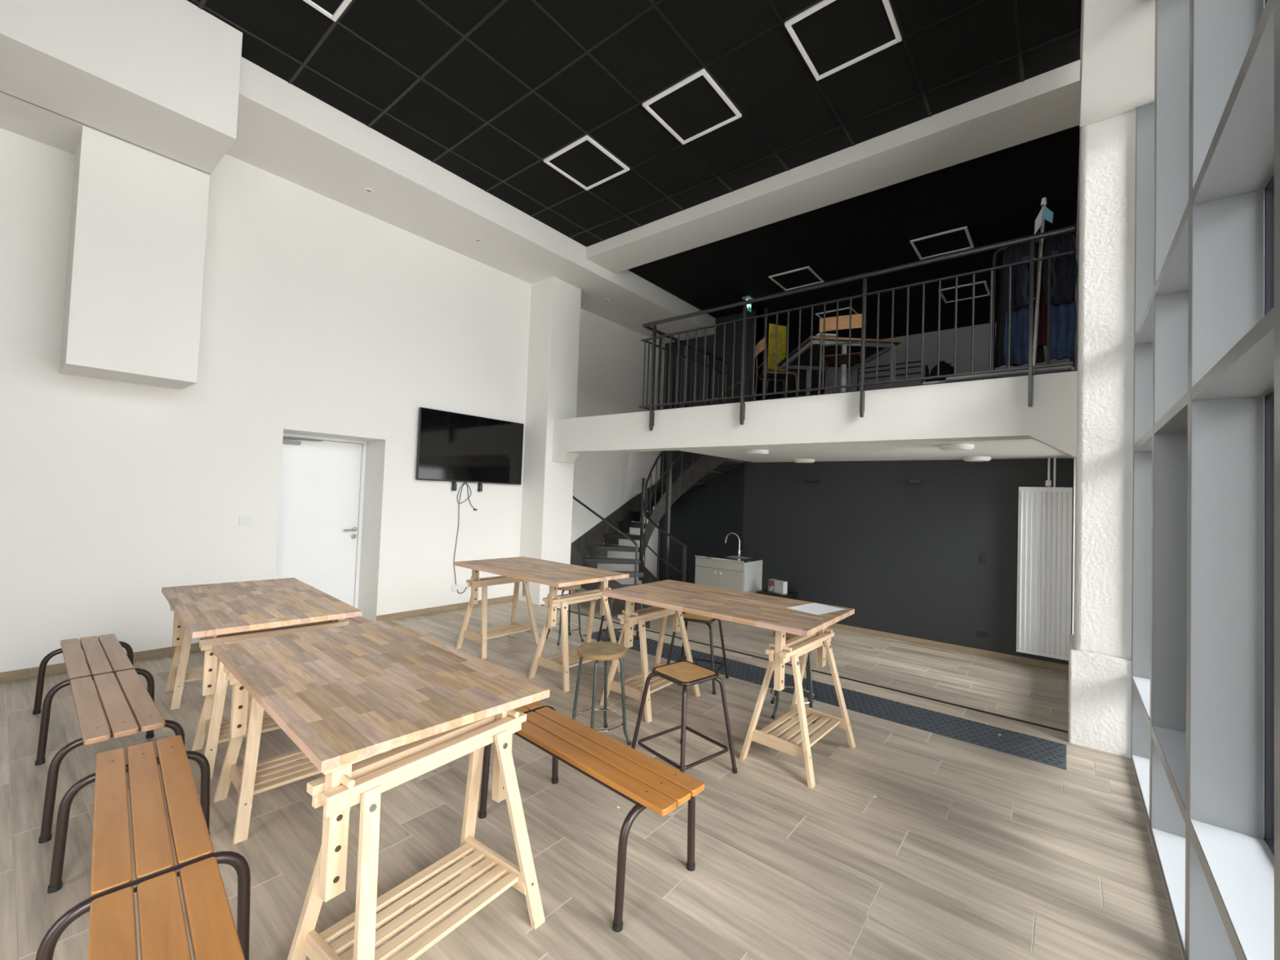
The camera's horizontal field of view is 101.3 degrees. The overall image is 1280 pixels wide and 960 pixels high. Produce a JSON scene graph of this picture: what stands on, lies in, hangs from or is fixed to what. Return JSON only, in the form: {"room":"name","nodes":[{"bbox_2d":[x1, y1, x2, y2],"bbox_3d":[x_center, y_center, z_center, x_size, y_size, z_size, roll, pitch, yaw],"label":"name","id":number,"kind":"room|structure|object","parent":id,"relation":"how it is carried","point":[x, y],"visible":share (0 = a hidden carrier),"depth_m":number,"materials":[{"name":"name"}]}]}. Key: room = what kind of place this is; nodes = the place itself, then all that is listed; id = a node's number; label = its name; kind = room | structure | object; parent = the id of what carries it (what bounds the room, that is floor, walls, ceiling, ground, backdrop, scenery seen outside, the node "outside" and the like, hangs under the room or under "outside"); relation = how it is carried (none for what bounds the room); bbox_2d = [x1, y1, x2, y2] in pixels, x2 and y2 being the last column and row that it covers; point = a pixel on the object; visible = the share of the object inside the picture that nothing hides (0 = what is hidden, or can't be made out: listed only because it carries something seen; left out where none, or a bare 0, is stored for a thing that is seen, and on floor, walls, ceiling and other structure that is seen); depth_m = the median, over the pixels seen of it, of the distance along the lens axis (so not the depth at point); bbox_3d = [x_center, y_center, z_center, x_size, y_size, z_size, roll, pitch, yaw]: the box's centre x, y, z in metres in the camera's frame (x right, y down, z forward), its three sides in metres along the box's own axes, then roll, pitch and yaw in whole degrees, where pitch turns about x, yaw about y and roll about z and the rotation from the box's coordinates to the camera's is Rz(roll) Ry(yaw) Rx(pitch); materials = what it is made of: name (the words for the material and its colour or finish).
{"room":"workshop studio","nodes":[
{"label":"workshop studio","id":0,"kind":"room"},
{"bbox_2d":[0,128,665,675],"bbox_3d":[-3.223,-0.584,5.746,0.740,5.213,11.200,1,-2,39],"label":"wall","id":1,"kind":"structure","parent":0,"point":[322,316],"depth_m":4.80,"materials":[{"name":"white paint"}]},
{"bbox_2d":[59,125,209,389],"bbox_3d":[-3.840,-1.587,4.002,0.584,1.638,0.688,1,-2,39],"label":"boxing","id":2,"kind":"structure","parent":1,"relation":"attached to","point":[135,273],"depth_m":3.79,"materials":[{"name":"white paint"}]},
{"bbox_2d":[239,516,251,525],"bbox_3d":[-3.567,0.372,4.739,0.012,0.078,0.085,1,-2,39],"label":"light switch","id":3,"kind":"object","parent":1,"relation":"attached to","point":[243,521],"visible":1,"depth_m":4.74,"materials":[{"name":"white plastic"}]},
{"bbox_2d":[0,595,513,683],"bbox_3d":[-4.097,1.406,4.105,0.010,0.072,7.738,1,-2,39],"label":"baseboard","id":4,"kind":"structure","parent":1,"relation":"attached to","point":[20,674],"depth_m":4.33,"materials":[{"name":"brown wood"}]},
{"bbox_2d":[275,432,366,608],"bbox_3d":[-3.480,0.521,5.613,0.099,1.977,0.961,1,-2,39],"label":"door","id":5,"kind":"structure","parent":1,"relation":"in","point":[319,540],"depth_m":5.68,"materials":[{"name":"white paint"}]},
{"bbox_2d":[451,582,471,591],"bbox_3d":[-2.196,1.310,6.441,0.012,0.077,0.261,1,-2,39],"label":"wall socket","id":6,"kind":"object","parent":1,"relation":"attached to","point":[460,586],"visible":0.81,"depth_m":6.42,"materials":[{"name":"white plastic"}]},
{"bbox_2d":[415,407,524,491],"bbox_3d":[-2.068,-0.326,6.521,0.074,0.934,1.459,1,-2,39],"label":"television","id":7,"kind":"object","parent":1,"relation":"attached to","point":[454,447],"visible":1,"depth_m":6.42,"materials":[{"name":"black plastic"}]},
{"bbox_2d":[453,482,471,593],"bbox_3d":[-2.179,0.687,6.440,0.020,1.412,0.201,1,-2,39],"label":"power cable","id":8,"kind":"object","parent":7,"relation":"hanging from","point":[464,483],"visible":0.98,"depth_m":6.40,"materials":[{"name":"grey plastic"}]},
{"bbox_2d":[225,57,715,343],"bbox_3d":[-2.738,-2.973,5.369,1.523,0.328,11.000,1,-2,39],"label":"ceiling","id":9,"kind":"structure","parent":0,"point":[285,131],"depth_m":5.26,"materials":[{"name":"white paint"}]},
{"bbox_2d":[517,276,581,610],"bbox_3d":[-1.293,-0.409,7.276,0.570,4.700,0.522,1,-2,39],"label":"column","id":10,"kind":"structure","parent":0,"point":[547,498],"depth_m":7.06,"materials":[{"name":"white paint"}]},
{"bbox_2d":[0,600,1184,959],"bbox_3d":[-0.865,1.770,3.561,7.000,0.450,11.200,1,-2,39],"label":"floor","id":11,"kind":"structure","parent":0,"point":[962,851],"depth_m":2.28,"materials":[{"name":"brown wood"}]},
{"bbox_2d":[32,633,185,843],"bbox_3d":[-2.898,1.243,2.819,1.950,0.408,0.444,1,-2,40],"label":"slatted bench","id":12,"kind":"object","parent":11,"relation":"on","point":[146,717],"visible":0.96,"depth_m":2.61,"materials":[{"name":"brown wood"}]},
{"bbox_2d":[35,735,250,959],"bbox_3d":[-1.305,1.259,1.402,1.950,0.408,0.444,0,-2,45],"label":"slatted bench","id":13,"kind":"object","parent":11,"relation":"on","point":[214,935],"visible":1,"depth_m":1.47,"materials":[{"name":"brown wood"}]},
{"bbox_2d":[164,602,203,710],"bbox_3d":[-2.893,1.114,3.719,0.425,0.722,0.688,0,-2,44],"label":"trestle","id":14,"kind":"object","parent":11,"relation":"on","point":[179,674],"visible":0.3,"depth_m":3.48,"materials":[{"name":"brown wood"}]},
{"bbox_2d":[191,618,348,782],"bbox_3d":[-2.041,1.121,2.936,0.688,0.722,0.425,4,-2,-45],"label":"trestle","id":15,"kind":"object","parent":11,"relation":"on","point":[211,724],"visible":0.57,"depth_m":2.74,"materials":[{"name":"brown wood"}]},
{"bbox_2d":[161,577,362,638],"bbox_3d":[-2.365,0.742,3.224,1.435,0.028,0.745,0,-2,43],"label":"tabletop","id":16,"kind":"object","parent":15,"relation":"on","point":[220,608],"visible":1,"depth_m":3.03,"materials":[{"name":"brown wood"}]},
{"bbox_2d":[213,665,391,844],"bbox_3d":[-1.567,1.126,2.513,0.425,0.722,0.688,1,-2,42],"label":"trestle","id":17,"kind":"object","parent":11,"relation":"on","point":[255,776],"visible":0.37,"depth_m":2.29,"materials":[{"name":"brown wood"}]},
{"bbox_2d":[344,616,371,625],"bbox_3d":[-2.055,1.307,3.897,1.950,0.408,0.444,1,-2,40],"label":"slatted bench","id":18,"kind":"object","parent":11,"relation":"on","point":[353,620],"visible":0.02,"depth_m":4.12,"materials":[{"name":"brown wood"}]},
{"bbox_2d":[287,709,545,959],"bbox_3d":[-0.671,1.133,1.665,0.425,0.722,0.688,1,-2,35],"label":"trestle","id":19,"kind":"object","parent":11,"relation":"on","point":[345,786],"visible":0.92,"depth_m":1.59,"materials":[{"name":"brown wood"}]},
{"bbox_2d":[212,619,550,772],"bbox_3d":[-1.094,0.755,2.095,1.385,0.028,0.745,1,-2,42],"label":"tabletop","id":20,"kind":"object","parent":19,"relation":"on","point":[347,694],"visible":1,"depth_m":1.89,"materials":[{"name":"brown wood"}]},
{"bbox_2d":[455,568,539,658],"bbox_3d":[-1.315,1.167,4.956,0.425,0.806,0.688,1,-2,39],"label":"trestle","id":21,"kind":"object","parent":11,"relation":"on","point":[481,636],"visible":0.76,"depth_m":4.83,"materials":[{"name":"brown wood"}]},
{"bbox_2d":[397,701,704,932],"bbox_3d":[-0.563,1.320,2.518,1.950,0.408,0.444,1,-2,43],"label":"slatted bench","id":22,"kind":"object","parent":11,"relation":"on","point":[637,777],"visible":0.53,"depth_m":2.07,"materials":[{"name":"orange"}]},
{"bbox_2d":[546,584,583,644],"bbox_3d":[-0.748,1.329,5.259,0.311,0.552,0.311,3,-2,-36],"label":"round stool","id":23,"kind":"object","parent":11,"relation":"on","point":[575,588],"visible":0.7,"depth_m":5.21,"materials":[{"name":"beige wood"}]},
{"bbox_2d":[528,580,620,692],"bbox_3d":[-0.497,1.176,4.266,0.425,0.806,0.688,1,-2,39],"label":"trestle","id":24,"kind":"object","parent":11,"relation":"on","point":[561,663],"visible":0.66,"depth_m":4.12,"materials":[{"name":"brown wood"}]},
{"bbox_2d":[453,556,629,587],"bbox_3d":[-0.855,0.749,4.395,1.380,0.028,0.745,1,-2,40],"label":"tabletop","id":25,"kind":"object","parent":24,"relation":"on","point":[554,574],"visible":1,"depth_m":4.24,"materials":[{"name":"brown wood"}]},
{"bbox_2d":[572,641,631,745],"bbox_3d":[-0.239,1.283,3.134,0.311,0.552,0.311,3,-2,-35],"label":"round stool","id":26,"kind":"object","parent":11,"relation":"on","point":[597,651],"visible":0.8,"depth_m":3.10,"materials":[{"name":"brown wood"}]},
{"bbox_2d":[599,600,700,723],"bbox_3d":[0.099,1.184,3.794,0.425,0.806,0.688,1,-2,38],"label":"trestle","id":27,"kind":"object","parent":11,"relation":"on","point":[634,685],"visible":0.56,"depth_m":3.65,"materials":[{"name":"brown wood"}]},
{"bbox_2d":[570,375,748,628],"bbox_3d":[0.454,0.261,8.116,2.178,3.748,2.397,1,-2,39],"label":"staircase","id":28,"kind":"structure","parent":11,"relation":"on","point":[662,495],"depth_m":8.25,"materials":[{"name":"grey metal"}]},
{"bbox_2d":[631,660,737,773],"bbox_3d":[0.237,1.304,2.856,0.432,0.526,0.432,4,-2,-40],"label":"stool","id":29,"kind":"object","parent":11,"relation":"on","point":[684,673],"visible":0.94,"depth_m":2.83,"materials":[{"name":"black metal"}]},
{"bbox_2d":[666,612,728,694],"bbox_3d":[0.461,1.353,4.211,0.432,0.526,0.432,1,-2,23],"label":"stool","id":30,"kind":"object","parent":11,"relation":"on","point":[687,617],"visible":0.5,"depth_m":4.14,"materials":[{"name":"black metal"}]},
{"bbox_2d":[694,532,763,593],"bbox_3d":[1.320,1.396,7.856,0.816,1.192,0.612,1,-2,39],"label":"base cabinet","id":31,"kind":"object","parent":11,"relation":"on","point":[730,571],"visible":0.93,"depth_m":7.65,"materials":[{"name":"white laminate"}]},
{"bbox_2d":[694,552,763,563],"bbox_3d":[1.331,1.164,7.867,0.816,0.027,0.602,1,-2,39],"label":"countertop","id":32,"kind":"structure","parent":31,"relation":"on","point":[716,556],"depth_m":7.75,"materials":[{"name":"silver metal"}]},
{"bbox_2d":[724,532,743,555],"bbox_3d":[1.452,0.986,8.084,0.332,0.350,0.042,1,-2,39],"label":"tap","id":33,"kind":"object","parent":32,"relation":"on","point":[739,551],"depth_m":8.05,"materials":[{"name":"silver metal"}]},
{"bbox_2d":[755,588,797,599],"bbox_3d":[1.911,1.781,7.341,0.440,0.435,0.400,1,-2,39],"label":"side table","id":34,"kind":"object","parent":11,"relation":"on","point":[790,594],"visible":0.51,"depth_m":7.25,"materials":[{"name":"black plastic"}]},
{"bbox_2d":[768,578,787,594],"bbox_3d":[1.913,1.479,7.293,0.091,0.165,0.260,3,-2,-37],"label":"box","id":35,"kind":"object","parent":34,"relation":"on","point":[778,586],"visible":1,"depth_m":7.24,"materials":[{"name":"grey cardboard"}]},
{"bbox_2d":[768,579,774,591],"bbox_3d":[1.833,1.477,7.325,0.001,0.161,0.108,3,-2,-36],"label":"picture","id":36,"kind":"object","parent":35,"relation":"attached to","point":[771,583],"depth_m":7.32},
{"bbox_2d":[769,630,817,723],"bbox_3d":[1.071,1.347,3.653,0.311,0.552,0.311,2,-2,13],"label":"round stool","id":37,"kind":"object","parent":11,"relation":"on","point":[788,636],"visible":0.48,"depth_m":3.56,"materials":[{"name":"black metal"}]},
{"bbox_2d":[739,627,855,788],"bbox_3d":[0.948,1.194,3.084,0.425,0.806,0.688,1,-2,41],"label":"trestle","id":38,"kind":"object","parent":11,"relation":"on","point":[782,651],"visible":0.93,"depth_m":2.96,"materials":[{"name":"brown wood"}]},
{"bbox_2d":[601,579,854,636],"bbox_3d":[0.520,0.766,3.297,1.375,0.028,0.755,1,-2,39],"label":"tabletop","id":39,"kind":"object","parent":38,"relation":"on","point":[762,611],"visible":0.98,"depth_m":3.15,"materials":[{"name":"brown wood"}]},
{"bbox_2d":[786,602,844,614],"bbox_3d":[1.047,0.765,3.124,0.297,0.001,0.210,4,-2,-39],"label":"paper sheet","id":40,"kind":"object","parent":39,"relation":"on","point":[813,608],"visible":1,"depth_m":3.12,"materials":[{"name":"white paper"}]},
{"bbox_2d":[542,604,1068,733],"bbox_3d":[0.655,1.770,5.272,6.400,0.237,0.039,1,-2,39],"label":"step edge","id":41,"kind":"structure","parent":11,"relation":"attached to","point":[881,686],"depth_m":4.17,"materials":[{"name":"black rubber"}]},
{"bbox_2d":[582,630,1066,769],"bbox_3d":[1.042,1.635,4.363,3.886,0.010,0.403,1,-2,39],"label":"tactile strip","id":42,"kind":"object","parent":11,"relation":"on","point":[1034,748],"visible":0.74,"depth_m":3.67,"materials":[{"name":"grey rubber"}]},
{"bbox_2d":[596,597,648,651],"bbox_3d":[-0.168,1.357,5.102,0.432,0.526,0.432,2,-2,-12],"label":"stool","id":43,"kind":"object","parent":42,"relation":"on","point":[606,635],"visible":0.2,"depth_m":5.22,"materials":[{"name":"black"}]},
{"bbox_2d":[186,0,1081,247],"bbox_3d":[-1.265,-3.160,2.147,4.850,0.064,7.840,1,-2,39],"label":"ceiling","id":44,"kind":"structure","parent":0,"point":[485,91],"depth_m":3.93,"materials":[{"name":"black tile"}]},
{"bbox_2d":[0,0,242,175],"bbox_3d":[-4.612,-2.884,2.472,1.290,0.801,4.155,1,-2,39],"label":"boxing","id":45,"kind":"structure","parent":44,"relation":"attached to","point":[161,77],"depth_m":3.37,"materials":[{"name":"white paint"}]},
{"bbox_2d":[302,0,351,22],"bbox_3d":[-2.017,-3.117,3.142,0.580,0.022,0.580,1,-2,39],"label":"recessed light","id":46,"kind":"object","parent":44,"relation":"in","point":[332,9],"visible":1,"depth_m":3.44,"materials":[{"name":"white plastic"}]},
{"bbox_2d":[543,134,629,190],"bbox_3d":[-0.506,-3.005,5.003,0.580,0.022,0.580,1,-2,39],"label":"recessed light","id":47,"kind":"object","parent":44,"relation":"in","point":[584,162],"visible":1,"depth_m":4.99,"materials":[{"name":"white plastic"}]},
{"bbox_2d":[642,68,742,144],"bbox_3d":[0.425,-2.993,4.247,0.580,0.022,0.580,1,-2,39],"label":"recessed light","id":48,"kind":"object","parent":44,"relation":"in","point":[695,107],"visible":1,"depth_m":4.22,"materials":[{"name":"white plastic"}]},
{"bbox_2d":[784,0,902,80],"bbox_3d":[1.356,-2.982,3.490,0.580,0.022,0.580,1,-2,39],"label":"recessed light","id":49,"kind":"object","parent":44,"relation":"in","point":[831,36],"visible":1,"depth_m":3.49,"materials":[{"name":"white plastic"}]},
{"bbox_2d":[656,306,826,583],"bbox_3d":[2.013,-0.253,10.244,2.200,5.213,2.800,1,-2,39],"label":"wall","id":50,"kind":"structure","parent":0,"point":[701,518],"depth_m":9.10,"materials":[{"name":"grey paint"}]},
{"bbox_2d":[551,370,1077,462],"bbox_3d":[2.958,-0.333,7.457,5.820,0.603,5.940,1,-2,39],"label":"ceiling","id":51,"kind":"structure","parent":0,"point":[993,415],"depth_m":4.74,"materials":[{"name":"white paint"}]},
{"bbox_2d":[745,448,768,454],"bbox_3d":[1.353,-0.322,6.077,0.270,0.043,0.270,1,-2,39],"label":"ceiling lamp","id":52,"kind":"object","parent":51,"relation":"attached to","point":[752,451],"visible":1,"depth_m":5.98,"materials":[{"name":"white plastic"}]},
{"bbox_2d":[746,452,767,454],"bbox_3d":[1.353,-0.306,6.077,0.240,0.012,0.240,1,-2,39],"label":"diffuser","id":53,"kind":"object","parent":52,"relation":"attached to","point":[748,453],"depth_m":6.01,"materials":[{"name":"white plastic"}]},
{"bbox_2d":[794,458,814,462],"bbox_3d":[2.225,-0.258,7.107,0.270,0.043,0.270,1,-2,39],"label":"ceiling lamp","id":54,"kind":"object","parent":51,"relation":"attached to","point":[796,460],"visible":1,"depth_m":7.01,"materials":[{"name":"white plastic"}]},
{"bbox_2d":[638,225,1075,431],"bbox_3d":[2.098,-1.112,5.559,3.836,1.240,1.970,1,-2,39],"label":"railing","id":55,"kind":"object","parent":51,"relation":"attached to","point":[707,368],"visible":0.94,"depth_m":4.57,"materials":[{"name":"metal"}]},
{"bbox_2d":[940,444,973,450],"bbox_3d":[2.933,-0.301,4.858,0.270,0.043,0.270,1,-2,39],"label":"ceiling lamp","id":56,"kind":"object","parent":51,"relation":"attached to","point":[945,446],"visible":1,"depth_m":4.77,"materials":[{"name":"white plastic"}]},
{"bbox_2d":[942,447,972,450],"bbox_3d":[2.933,-0.285,4.858,0.240,0.012,0.240,1,-2,39],"label":"diffuser","id":57,"kind":"object","parent":56,"relation":"attached to","point":[943,448],"depth_m":4.81,"materials":[{"name":"white plastic"}]},
{"bbox_2d":[962,456,991,462],"bbox_3d":[3.804,-0.236,5.927,0.270,0.043,0.270,1,-2,39],"label":"ceiling lamp","id":58,"kind":"object","parent":51,"relation":"attached to","point":[971,459],"visible":1,"depth_m":5.84,"materials":[{"name":"white plastic"}]},
{"bbox_2d":[964,459,989,462],"bbox_3d":[3.803,-0.221,5.926,0.240,0.012,0.240,1,-2,39],"label":"diffuser","id":59,"kind":"object","parent":58,"relation":"attached to","point":[970,460],"depth_m":5.90,"materials":[{"name":"white plastic"}]},
{"bbox_2d":[627,124,1079,339],"bbox_3d":[3.382,-2.823,7.522,5.290,0.064,5.340,1,-2,39],"label":"ceiling","id":60,"kind":"structure","parent":0,"point":[997,195],"depth_m":6.41,"materials":[{"name":"black tile"}]},
{"bbox_2d":[742,295,754,311],"bbox_3d":[1.690,-2.736,8.168,0.130,0.196,0.190,1,-2,39],"label":"exit sign","id":61,"kind":"object","parent":60,"relation":"attached to","point":[748,297],"visible":0.56,"depth_m":8.13,"materials":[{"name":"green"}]},
{"bbox_2d":[768,266,824,290],"bbox_3d":[2.207,-2.831,7.393,0.580,0.022,0.580,1,-2,39],"label":"recessed light","id":62,"kind":"object","parent":60,"relation":"in","point":[805,276],"visible":1,"depth_m":7.38,"materials":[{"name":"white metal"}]},
{"bbox_2d":[586,59,1079,273],"bbox_3d":[1.536,-2.894,5.241,5.280,0.219,0.550,1,-2,39],"label":"beam","id":63,"kind":"structure","parent":60,"relation":"attached to","point":[1048,103],"depth_m":4.68,"materials":[{"name":"white paint"}]},
{"bbox_2d":[815,306,858,318],"bbox_3d":[3.328,-2.747,8.774,0.580,0.022,0.580,1,-2,39],"label":"recessed light","id":64,"kind":"object","parent":60,"relation":"in","point":[845,311],"visible":0.37,"depth_m":8.65,"materials":[{"name":"white plastic"}]},
{"bbox_2d":[910,226,973,260],"bbox_3d":[3.604,-2.814,6.258,0.580,0.022,0.580,1,-2,39],"label":"recessed light","id":65,"kind":"object","parent":60,"relation":"in","point":[958,239],"visible":1,"depth_m":6.25,"materials":[{"name":"white plastic"}]},
{"bbox_2d":[937,280,990,302],"bbox_3d":[4.725,-2.730,7.639,0.580,0.022,0.580,1,-2,39],"label":"recessed light","id":66,"kind":"object","parent":60,"relation":"in","point":[981,289],"visible":0.82,"depth_m":7.63,"materials":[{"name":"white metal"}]},
{"bbox_2d":[648,369,1076,410],"bbox_3d":[3.577,-0.631,6.970,4.250,0.007,5.945,1,-2,39],"label":"floor","id":67,"kind":"structure","parent":0,"point":[1072,370],"depth_m":4.36,"materials":[{"name":"grey concrete"}]},
{"bbox_2d":[764,323,786,399],"bbox_3d":[1.657,-1.346,6.778,0.384,1.273,0.331,1,-2,40],"label":"board","id":68,"kind":"object","parent":67,"relation":"on","point":[781,333],"visible":0.84,"depth_m":6.69,"materials":[{"name":"yellow"}]},
{"bbox_2d":[754,337,798,399],"bbox_3d":[1.528,-1.143,5.915,0.416,0.801,0.401,2,-2,-3],"label":"chair","id":69,"kind":"object","parent":67,"relation":"on","point":[770,374],"visible":0.75,"depth_m":5.87,"materials":[{"name":"brown wood"}]},
{"bbox_2d":[777,335,902,395],"bbox_3d":[2.194,-1.080,5.969,0.966,0.727,1.163,2,-2,-2],"label":"desk","id":70,"kind":"object","parent":67,"relation":"on","point":[884,345],"visible":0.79,"depth_m":5.74,"materials":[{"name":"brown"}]},
{"bbox_2d":[817,313,865,394],"bbox_3d":[1.990,-1.149,5.150,0.401,0.801,0.416,1,-2,27],"label":"chair","id":71,"kind":"object","parent":67,"relation":"on","point":[856,319],"visible":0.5,"depth_m":5.04,"materials":[{"name":"brown wood"}]},
{"bbox_2d":[857,360,924,390],"bbox_3d":[3.155,-1.065,6.658,0.784,0.810,0.400,1,-2,39],"label":"bench","id":72,"kind":"object","parent":67,"relation":"on","point":[858,369],"visible":0.4,"depth_m":6.68,"materials":[{"name":"black metal"}]},
{"bbox_2d":[924,364,929,382],"bbox_3d":[3.428,-1.042,6.280,0.067,0.668,0.066,1,-2,39],"label":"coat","id":73,"kind":"object","parent":72,"relation":"hanging from","point":[926,371],"visible":0.3,"depth_m":6.28,"materials":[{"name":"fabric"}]},
{"bbox_2d":[928,360,953,381],"bbox_3d":[3.608,-1.060,6.290,0.400,0.718,0.179,1,-2,39],"label":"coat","id":74,"kind":"object","parent":72,"relation":"hanging from","point":[945,368],"visible":0.25,"depth_m":6.25,"materials":[{"name":"black fabric"}]},
{"bbox_2d":[922,377,994,384],"bbox_3d":[2.560,-0.779,4.210,0.510,0.045,0.120,1,-2,39],"label":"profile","id":75,"kind":"object","parent":67,"relation":"on","point":[936,381],"visible":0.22,"depth_m":4.25,"materials":[{"name":"grey metal"}]},
{"bbox_2d":[946,234,1075,381],"bbox_3d":[2.874,-1.304,4.081,0.788,1.066,0.354,1,-2,39],"label":"clothes rack","id":76,"kind":"object","parent":67,"relation":"on","point":[1070,367],"visible":0.47,"depth_m":4.08,"materials":[{"name":"black metal"}]},
{"bbox_2d":[1004,307,1029,366],"bbox_3d":[2.881,-1.238,3.997,0.187,0.738,0.069,1,-2,39],"label":"jeans","id":77,"kind":"object","parent":76,"relation":"hanging from","point":[1020,319],"visible":0.52,"depth_m":3.98,"materials":[{"name":"blue fabric"}]},
{"bbox_2d":[994,264,1044,368],"bbox_3d":[3.005,-1.353,4.165,0.340,0.888,0.084,1,-2,39],"label":"coat","id":78,"kind":"object","parent":76,"relation":"hanging from","point":[999,360],"visible":0.2,"depth_m":4.23,"materials":[{"name":"black fabric"}]},
{"bbox_2d":[1002,241,1037,311],"bbox_3d":[2.861,-1.545,3.948,0.218,0.528,0.087,1,-2,39],"label":"jacket","id":79,"kind":"object","parent":76,"relation":"hanging from","point":[1012,254],"visible":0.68,"depth_m":3.94,"materials":[{"name":"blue fabric"}]},
{"bbox_2d":[1022,254,1030,305],"bbox_3d":[2.861,-1.477,3.885,0.060,0.368,0.041,1,-2,39],"label":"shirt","id":80,"kind":"object","parent":76,"relation":"hanging from","point":[1027,257],"visible":0.93,"depth_m":3.88,"materials":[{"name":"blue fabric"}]},
{"bbox_2d":[1032,244,1047,347],"bbox_3d":[3.078,-1.405,4.016,0.283,0.788,0.069,1,-2,39],"label":"coat","id":81,"kind":"object","parent":76,"relation":"hanging from","point":[1042,325],"visible":0.09,"depth_m":3.99,"materials":[{"name":"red fabric"}]},
{"bbox_2d":[1050,250,1057,297],"bbox_3d":[2.987,-1.486,3.784,0.042,0.328,0.040,1,-2,39],"label":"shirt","id":82,"kind":"object","parent":76,"relation":"hanging from","point":[1054,282],"visible":0.9,"depth_m":3.78,"materials":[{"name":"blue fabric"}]},
{"bbox_2d":[1043,232,1075,306],"bbox_3d":[3.039,-1.538,3.801,0.184,0.538,0.085,1,-2,39],"label":"jacket","id":83,"kind":"object","parent":76,"relation":"hanging from","point":[1064,266],"visible":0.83,"depth_m":3.78,"materials":[{"name":"blue fabric"}]},
{"bbox_2d":[1049,258,1077,360],"bbox_3d":[3.084,-1.240,3.831,0.169,0.728,0.071,1,-2,39],"label":"jeans","id":84,"kind":"object","parent":76,"relation":"hanging from","point":[1063,319],"visible":0.59,"depth_m":3.80,"materials":[{"name":"blue fabric"}]},
{"bbox_2d":[1032,197,1053,373],"bbox_3d":[2.920,-1.406,3.810,0.119,1.301,0.044,1,-2,39],"label":"leaning pole","id":85,"kind":"object","parent":67,"relation":"on","point":[1045,213],"visible":0.91,"depth_m":3.81,"materials":[{"name":"silver metal"}]},
{"bbox_2d":[742,457,1073,665],"bbox_3d":[3.361,1.020,6.816,4.360,2.560,0.300,1,-2,39],"label":"wall","id":86,"kind":"structure","parent":0,"point":[906,558],"depth_m":6.65,"materials":[{"name":"grey paint"}]},
{"bbox_2d":[906,480,923,484],"bbox_3d":[3.443,0.035,6.581,0.184,0.045,0.055,1,-2,39],"label":"wall lamp","id":87,"kind":"object","parent":86,"relation":"attached to","point":[908,482],"visible":1,"depth_m":6.56,"materials":[{"name":"black plastic"}]},
{"bbox_2d":[827,622,1068,671],"bbox_3d":[3.057,1.988,6.804,3.918,0.072,0.010,1,-2,39],"label":"baseboard","id":88,"kind":"structure","parent":86,"relation":"attached to","point":[1048,664],"depth_m":6.22,"materials":[{"name":"brown wood"}]},
{"bbox_2d":[977,631,987,637],"bbox_3d":[3.966,1.788,6.077,0.105,0.062,0.012,1,-2,39],"label":"wall socket","id":89,"kind":"object","parent":86,"relation":"attached to","point":[980,633],"visible":1,"depth_m":6.07,"materials":[{"name":"black plastic"}]},
{"bbox_2d":[1016,457,1072,660],"bbox_3d":[4.370,0.825,5.675,0.464,2.135,0.098,1,-2,39],"label":"radiator","id":90,"kind":"object","parent":86,"relation":"attached to","point":[1045,514],"visible":0.98,"depth_m":5.64,"materials":[{"name":"white metal"}]},
{"bbox_2d":[826,322,1070,393],"bbox_3d":[5.468,-1.555,9.323,4.700,2.413,0.200,1,-2,39],"label":"wall","id":91,"kind":"structure","parent":0,"point":[981,332],"depth_m":9.42,"materials":[{"name":"grey paint"}]},
{"bbox_2d":[1071,161,1079,634],"bbox_3d":[3.601,-0.388,3.934,0.620,5.213,10.600,1,-2,39],"label":"wall","id":92,"kind":"structure","parent":0,"point":[1077,228],"depth_m":5.33,"materials":[{"name":"white paint"}]},
{"bbox_2d":[1189,0,1279,959],"bbox_3d":[1.621,-0.420,1.296,0.240,4.030,0.959,1,-2,39],"label":"window","id":93,"kind":"structure","parent":92,"relation":"in","point":[1242,872],"depth_m":1.40,"materials":[{"name":"grey"}]},
{"bbox_2d":[1067,634,1131,758],"bbox_3d":[3.147,1.545,3.383,0.594,0.885,0.585,1,-2,39],"label":"wall","id":94,"kind":"structure","parent":0,"point":[1100,715],"depth_m":3.25,"materials":[{"name":"white paint"}]},
{"bbox_2d":[1073,109,1136,659],"bbox_3d":[3.243,-0.820,3.446,0.568,3.880,0.548,1,-2,39],"label":"wall column","id":95,"kind":"structure","parent":0,"point":[1104,492],"depth_m":3.32,"materials":[{"name":"white paint"}]},
{"bbox_2d":[1079,0,1155,127],"bbox_3d":[0.743,-2.856,0.344,0.575,0.713,7.600,1,-2,39],"label":"beam","id":96,"kind":"structure","parent":0,"point":[1117,39],"depth_m":2.92,"materials":[{"name":"white paint"}]},
{"bbox_2d":[1130,0,1189,838],"bbox_3d":[2.824,-0.330,2.778,0.240,4.030,0.970,1,-2,39],"label":"window","id":97,"kind":"structure","parent":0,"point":[1160,460],"depth_m":2.48,"materials":[{"name":"grey metal"}]},
{"bbox_2d":[1151,0,1265,959],"bbox_3d":[2.221,-0.375,2.035,0.240,4.030,0.959,1,-2,39],"label":"window","id":98,"kind":"structure","parent":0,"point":[1215,770],"depth_m":1.69,"materials":[{"name":"grey metal"}]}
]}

